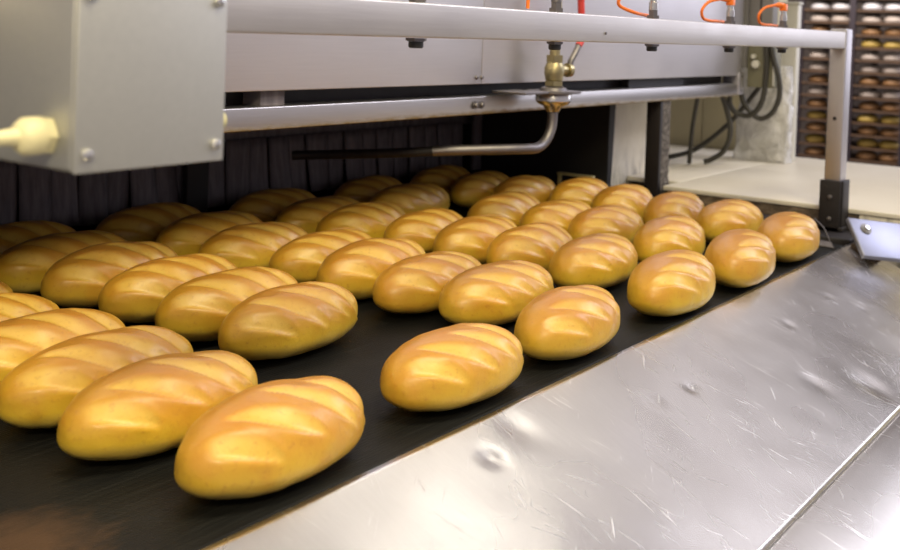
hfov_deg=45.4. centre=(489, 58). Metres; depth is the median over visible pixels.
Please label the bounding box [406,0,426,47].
sensor
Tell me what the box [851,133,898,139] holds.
baking tray
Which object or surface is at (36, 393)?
bread loaf
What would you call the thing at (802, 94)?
baking tray
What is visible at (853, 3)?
rack
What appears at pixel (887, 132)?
bread
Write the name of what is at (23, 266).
bread loaf
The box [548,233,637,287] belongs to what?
bread loaf
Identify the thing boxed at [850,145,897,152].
baking tray
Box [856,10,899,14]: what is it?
baking tray
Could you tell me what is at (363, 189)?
bread loaf
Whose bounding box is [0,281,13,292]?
bread loaf
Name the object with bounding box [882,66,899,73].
bread
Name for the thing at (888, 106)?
bread
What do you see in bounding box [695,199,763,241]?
bread loaf
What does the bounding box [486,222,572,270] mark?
bread loaf
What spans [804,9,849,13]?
baking tray
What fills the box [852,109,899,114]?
baking tray
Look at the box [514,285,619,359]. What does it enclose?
bread loaf
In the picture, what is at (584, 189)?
bread loaf
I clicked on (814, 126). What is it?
bread
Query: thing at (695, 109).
hose
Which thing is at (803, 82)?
baking tray
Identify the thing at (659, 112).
support post
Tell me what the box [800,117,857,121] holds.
baking tray
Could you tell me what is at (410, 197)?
bread loaf
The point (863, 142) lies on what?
bread
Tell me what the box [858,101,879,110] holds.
bread
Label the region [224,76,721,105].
rail
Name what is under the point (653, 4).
sensor
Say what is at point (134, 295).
bread loaf
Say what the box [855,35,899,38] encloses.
baking tray
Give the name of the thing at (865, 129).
bread
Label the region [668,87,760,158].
hose
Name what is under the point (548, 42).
washer
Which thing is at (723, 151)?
hose
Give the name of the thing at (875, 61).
baking tray
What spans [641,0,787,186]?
cabinet
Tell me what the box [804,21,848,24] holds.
baking tray
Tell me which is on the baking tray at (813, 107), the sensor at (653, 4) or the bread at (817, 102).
the bread at (817, 102)
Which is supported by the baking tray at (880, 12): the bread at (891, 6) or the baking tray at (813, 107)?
the bread at (891, 6)
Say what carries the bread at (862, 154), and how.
on the baking tray at (877, 161)
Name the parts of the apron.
corner bracket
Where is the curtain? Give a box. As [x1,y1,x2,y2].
[0,114,482,226]
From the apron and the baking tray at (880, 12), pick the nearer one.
the apron
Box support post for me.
[644,100,670,197]
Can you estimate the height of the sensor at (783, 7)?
0.102 m
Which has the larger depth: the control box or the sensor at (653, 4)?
the sensor at (653, 4)
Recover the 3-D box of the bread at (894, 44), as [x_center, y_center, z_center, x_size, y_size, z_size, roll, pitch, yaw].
[2.475,-0.080,6.587,0.130,0.056,0.119,3,2,35]
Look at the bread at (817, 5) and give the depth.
6.81 m
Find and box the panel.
[223,0,743,132]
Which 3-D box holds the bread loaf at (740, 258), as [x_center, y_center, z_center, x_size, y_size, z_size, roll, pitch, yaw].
[0.459,0.362,1.969,0.122,0.092,0.251,3,2,25]
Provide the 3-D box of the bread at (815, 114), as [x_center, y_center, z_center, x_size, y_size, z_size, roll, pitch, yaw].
[2.090,0.361,6.872,0.130,0.055,0.119,3,2,36]
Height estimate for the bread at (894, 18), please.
0.062 m
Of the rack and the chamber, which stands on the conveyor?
the chamber
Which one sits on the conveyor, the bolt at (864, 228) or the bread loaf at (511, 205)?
the bread loaf at (511, 205)
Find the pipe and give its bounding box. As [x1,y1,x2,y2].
[292,0,584,159]
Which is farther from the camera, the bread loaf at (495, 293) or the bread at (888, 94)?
the bread at (888, 94)
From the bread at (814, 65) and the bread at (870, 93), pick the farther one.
the bread at (814, 65)
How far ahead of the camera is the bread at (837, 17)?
6.73 m
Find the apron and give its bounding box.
[202,218,899,549]
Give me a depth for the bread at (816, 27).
6.81 m
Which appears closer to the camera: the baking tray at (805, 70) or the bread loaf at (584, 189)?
the bread loaf at (584, 189)
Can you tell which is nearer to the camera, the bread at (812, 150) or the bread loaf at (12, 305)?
the bread loaf at (12, 305)
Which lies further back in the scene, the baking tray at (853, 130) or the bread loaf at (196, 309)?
the baking tray at (853, 130)
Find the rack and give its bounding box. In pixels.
[795,0,899,166]
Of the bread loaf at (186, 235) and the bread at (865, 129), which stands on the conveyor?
the bread loaf at (186, 235)
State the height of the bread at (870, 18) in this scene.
0.054 m
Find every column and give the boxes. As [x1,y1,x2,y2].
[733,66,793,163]
[781,2,803,160]
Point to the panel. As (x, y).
(273, 81)
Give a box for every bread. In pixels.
[804,146,824,154]
[805,133,825,142]
[806,98,826,106]
[806,110,826,118]
[806,121,826,130]
[807,86,827,94]
[808,62,828,69]
[808,74,828,82]
[809,50,828,57]
[810,13,830,20]
[810,25,830,30]
[811,2,831,8]
[831,14,849,21]
[832,2,849,9]
[835,26,848,28]
[855,150,876,159]
[857,113,878,122]
[857,125,878,134]
[857,138,878,147]
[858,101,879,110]
[859,76,880,85]
[859,89,880,97]
[860,52,881,60]
[860,65,881,72]
[861,27,882,34]
[861,39,882,47]
[862,1,883,9]
[862,15,883,22]
[877,152,897,161]
[879,128,898,136]
[879,139,898,149]
[880,102,899,111]
[880,115,899,124]
[881,78,899,86]
[881,90,899,98]
[882,53,899,60]
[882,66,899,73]
[883,40,899,48]
[884,3,899,9]
[884,14,899,22]
[884,27,899,35]
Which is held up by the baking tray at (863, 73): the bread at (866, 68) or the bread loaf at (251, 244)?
the bread at (866, 68)
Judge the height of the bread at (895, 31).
0.060 m
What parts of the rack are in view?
tray rail, tray rail, tray rail, tray rail, tray rail, tray rail, tray rail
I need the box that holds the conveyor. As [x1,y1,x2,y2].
[0,160,853,549]
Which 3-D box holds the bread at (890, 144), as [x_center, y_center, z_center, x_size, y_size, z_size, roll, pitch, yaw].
[2.458,0.531,6.612,0.130,0.061,0.119,3,2,34]
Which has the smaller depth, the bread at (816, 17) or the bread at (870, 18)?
the bread at (870, 18)
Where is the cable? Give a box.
[526,0,529,8]
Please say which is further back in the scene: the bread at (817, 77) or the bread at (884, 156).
the bread at (817, 77)
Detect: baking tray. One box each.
[798,150,855,157]
[799,129,856,133]
[799,140,856,145]
[800,105,858,108]
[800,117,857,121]
[801,81,860,84]
[801,93,859,96]
[802,57,829,59]
[802,69,859,72]
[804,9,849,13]
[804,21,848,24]
[819,0,860,2]
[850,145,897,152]
[850,154,897,164]
[851,119,898,126]
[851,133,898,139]
[852,96,899,101]
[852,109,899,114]
[853,84,899,88]
[854,59,899,63]
[854,72,899,75]
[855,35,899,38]
[855,47,899,50]
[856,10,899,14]
[856,22,899,26]
[866,0,899,2]
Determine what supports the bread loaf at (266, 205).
on the conveyor
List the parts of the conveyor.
leg, stop bracket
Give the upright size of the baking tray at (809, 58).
0.013 m
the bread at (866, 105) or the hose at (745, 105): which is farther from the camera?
the bread at (866, 105)
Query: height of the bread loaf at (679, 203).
0.093 m
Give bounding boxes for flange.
[535,94,570,111]
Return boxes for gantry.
[226,0,852,231]
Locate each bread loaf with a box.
[0,220,74,253]
[0,230,125,294]
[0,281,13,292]
[0,292,59,321]
[0,308,124,382]
[0,325,192,427]
[40,241,177,307]
[57,350,257,460]
[95,202,200,241]
[98,253,236,322]
[155,266,297,341]
[156,210,261,255]
[174,376,364,499]
[198,221,307,267]
[218,281,357,359]
[229,188,316,221]
[268,229,371,282]
[275,196,359,233]
[315,201,404,237]
[316,238,425,299]
[333,175,401,202]
[370,182,449,213]
[372,251,481,313]
[380,323,523,411]
[383,208,462,252]
[410,165,469,200]
[432,216,516,264]
[438,260,553,324]
[450,170,508,207]
[467,191,539,226]
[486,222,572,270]
[492,175,554,202]
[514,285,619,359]
[519,199,590,230]
[548,177,607,205]
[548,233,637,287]
[567,205,642,243]
[590,184,652,220]
[627,250,715,316]
[633,215,704,262]
[643,191,703,223]
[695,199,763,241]
[704,229,775,287]
[757,212,819,261]
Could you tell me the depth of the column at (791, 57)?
3.44 m
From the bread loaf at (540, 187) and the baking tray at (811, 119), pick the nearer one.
the bread loaf at (540, 187)
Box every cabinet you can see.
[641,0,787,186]
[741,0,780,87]
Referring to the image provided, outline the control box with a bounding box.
[0,0,226,173]
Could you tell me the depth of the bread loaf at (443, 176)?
2.70 m
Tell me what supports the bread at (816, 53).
on the baking tray at (809, 58)
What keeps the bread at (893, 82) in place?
on the baking tray at (854, 85)
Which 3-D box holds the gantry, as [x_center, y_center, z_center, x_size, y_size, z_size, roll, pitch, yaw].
[-0.084,0.619,1.246,0.060,1.376,3.097,3,2,35]
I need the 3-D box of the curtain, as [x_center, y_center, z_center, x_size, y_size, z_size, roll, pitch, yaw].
[-0.810,0.196,1.969,0.094,0.238,2.660,3,2,35]
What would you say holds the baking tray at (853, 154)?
on the rack
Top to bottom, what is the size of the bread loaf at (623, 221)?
0.090 m
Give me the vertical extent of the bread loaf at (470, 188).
0.090 m
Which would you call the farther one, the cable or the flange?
the flange
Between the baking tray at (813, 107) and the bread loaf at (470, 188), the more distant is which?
the baking tray at (813, 107)
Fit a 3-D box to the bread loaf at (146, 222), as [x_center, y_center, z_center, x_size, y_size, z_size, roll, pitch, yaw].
[-0.636,0.320,2.027,0.118,0.094,0.245,3,2,35]
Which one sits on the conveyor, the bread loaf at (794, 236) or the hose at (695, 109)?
the bread loaf at (794, 236)
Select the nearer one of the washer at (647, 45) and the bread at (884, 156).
the washer at (647, 45)
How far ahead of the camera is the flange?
2.18 m
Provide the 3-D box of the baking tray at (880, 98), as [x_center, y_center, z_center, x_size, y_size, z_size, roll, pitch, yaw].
[2.500,0.252,6.768,0.284,0.013,0.510,3,2,35]
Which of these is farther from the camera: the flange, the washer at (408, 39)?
the flange
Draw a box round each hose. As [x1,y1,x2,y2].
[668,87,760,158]
[687,98,699,163]
[703,97,732,163]
[727,47,768,118]
[739,47,782,120]
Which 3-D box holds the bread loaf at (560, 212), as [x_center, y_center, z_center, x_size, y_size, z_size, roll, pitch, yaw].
[0.147,0.345,2.290,0.115,0.087,0.244,3,2,37]
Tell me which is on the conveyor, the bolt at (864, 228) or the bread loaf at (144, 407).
the bread loaf at (144, 407)
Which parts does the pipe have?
stem, lever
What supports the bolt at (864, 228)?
in the apron
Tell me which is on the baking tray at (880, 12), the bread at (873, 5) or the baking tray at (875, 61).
the bread at (873, 5)
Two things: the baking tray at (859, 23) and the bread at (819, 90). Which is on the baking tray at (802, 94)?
the bread at (819, 90)
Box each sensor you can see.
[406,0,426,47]
[547,0,562,49]
[617,0,658,50]
[700,0,735,51]
[757,2,787,52]
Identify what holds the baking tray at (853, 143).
on the rack
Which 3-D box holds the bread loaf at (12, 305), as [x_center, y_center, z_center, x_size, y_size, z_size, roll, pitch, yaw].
[-0.650,0.340,1.340,0.115,0.085,0.251,3,2,37]
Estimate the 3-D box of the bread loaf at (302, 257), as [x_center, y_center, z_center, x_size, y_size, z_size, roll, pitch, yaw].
[-0.281,0.341,1.853,0.120,0.087,0.246,3,2,35]
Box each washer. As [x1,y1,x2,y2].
[406,38,426,41]
[547,41,562,44]
[645,44,658,46]
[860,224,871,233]
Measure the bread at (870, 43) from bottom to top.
0.063 m
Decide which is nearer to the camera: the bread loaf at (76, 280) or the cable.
the cable
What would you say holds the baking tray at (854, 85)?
on the rack
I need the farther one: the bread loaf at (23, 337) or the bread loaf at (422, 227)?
the bread loaf at (422, 227)
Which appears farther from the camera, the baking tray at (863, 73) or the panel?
the baking tray at (863, 73)
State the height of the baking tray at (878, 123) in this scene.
0.013 m
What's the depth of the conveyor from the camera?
1.08 m
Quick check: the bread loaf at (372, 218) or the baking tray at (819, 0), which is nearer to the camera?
the bread loaf at (372, 218)
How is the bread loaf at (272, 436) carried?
on the conveyor
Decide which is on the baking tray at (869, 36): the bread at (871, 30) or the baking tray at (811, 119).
the bread at (871, 30)
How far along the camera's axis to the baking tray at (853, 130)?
6.81 m
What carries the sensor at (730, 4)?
attached to the gantry
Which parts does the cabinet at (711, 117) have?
panel, panel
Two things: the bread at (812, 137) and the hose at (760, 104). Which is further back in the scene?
the bread at (812, 137)
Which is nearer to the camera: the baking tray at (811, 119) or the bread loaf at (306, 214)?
the bread loaf at (306, 214)
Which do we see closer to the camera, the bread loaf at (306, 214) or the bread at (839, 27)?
the bread loaf at (306, 214)
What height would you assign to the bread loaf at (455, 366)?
0.084 m
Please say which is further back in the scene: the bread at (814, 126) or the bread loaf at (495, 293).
the bread at (814, 126)
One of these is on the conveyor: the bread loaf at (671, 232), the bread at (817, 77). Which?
the bread loaf at (671, 232)
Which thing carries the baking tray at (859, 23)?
on the rack
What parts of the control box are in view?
casing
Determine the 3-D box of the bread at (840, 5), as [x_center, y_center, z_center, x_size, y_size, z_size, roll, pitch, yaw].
[2.218,-0.325,6.770,0.130,0.057,0.121,3,2,34]
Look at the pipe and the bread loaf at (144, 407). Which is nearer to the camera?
the bread loaf at (144, 407)
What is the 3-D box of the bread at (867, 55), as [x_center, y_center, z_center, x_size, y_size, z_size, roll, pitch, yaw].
[2.364,-0.009,6.670,0.130,0.056,0.120,3,2,34]
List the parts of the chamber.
panel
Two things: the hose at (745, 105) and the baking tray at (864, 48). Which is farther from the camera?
the baking tray at (864, 48)
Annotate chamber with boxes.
[268,102,646,186]
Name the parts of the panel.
panel, lip rail, panel, plate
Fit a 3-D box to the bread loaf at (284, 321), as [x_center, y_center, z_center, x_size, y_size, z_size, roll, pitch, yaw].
[-0.267,0.351,1.449,0.116,0.088,0.241,3,2,36]
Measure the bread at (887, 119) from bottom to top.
0.058 m
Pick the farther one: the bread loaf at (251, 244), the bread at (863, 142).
the bread at (863, 142)
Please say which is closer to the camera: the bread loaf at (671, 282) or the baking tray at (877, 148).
the bread loaf at (671, 282)
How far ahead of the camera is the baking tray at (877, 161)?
6.59 m
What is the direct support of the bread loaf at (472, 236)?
on the conveyor
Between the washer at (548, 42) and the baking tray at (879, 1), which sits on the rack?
the baking tray at (879, 1)
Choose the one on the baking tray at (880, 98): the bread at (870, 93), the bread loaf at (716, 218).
the bread at (870, 93)
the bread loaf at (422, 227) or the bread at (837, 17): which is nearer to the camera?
the bread loaf at (422, 227)
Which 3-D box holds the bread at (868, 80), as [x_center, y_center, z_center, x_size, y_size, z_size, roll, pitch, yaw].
[2.355,0.142,6.667,0.130,0.061,0.120,3,2,35]
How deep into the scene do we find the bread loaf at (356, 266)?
1.70 m
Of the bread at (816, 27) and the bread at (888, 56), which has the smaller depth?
the bread at (888, 56)
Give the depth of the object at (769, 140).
3.39 m
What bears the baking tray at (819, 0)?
on the rack
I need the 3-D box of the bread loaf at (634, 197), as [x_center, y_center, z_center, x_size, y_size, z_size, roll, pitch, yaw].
[0.311,0.342,2.518,0.116,0.094,0.233,3,2,39]
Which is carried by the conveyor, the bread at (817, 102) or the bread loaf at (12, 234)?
the bread loaf at (12, 234)
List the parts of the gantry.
leg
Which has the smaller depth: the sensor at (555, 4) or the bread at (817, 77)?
the sensor at (555, 4)
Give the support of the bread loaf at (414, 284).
on the conveyor

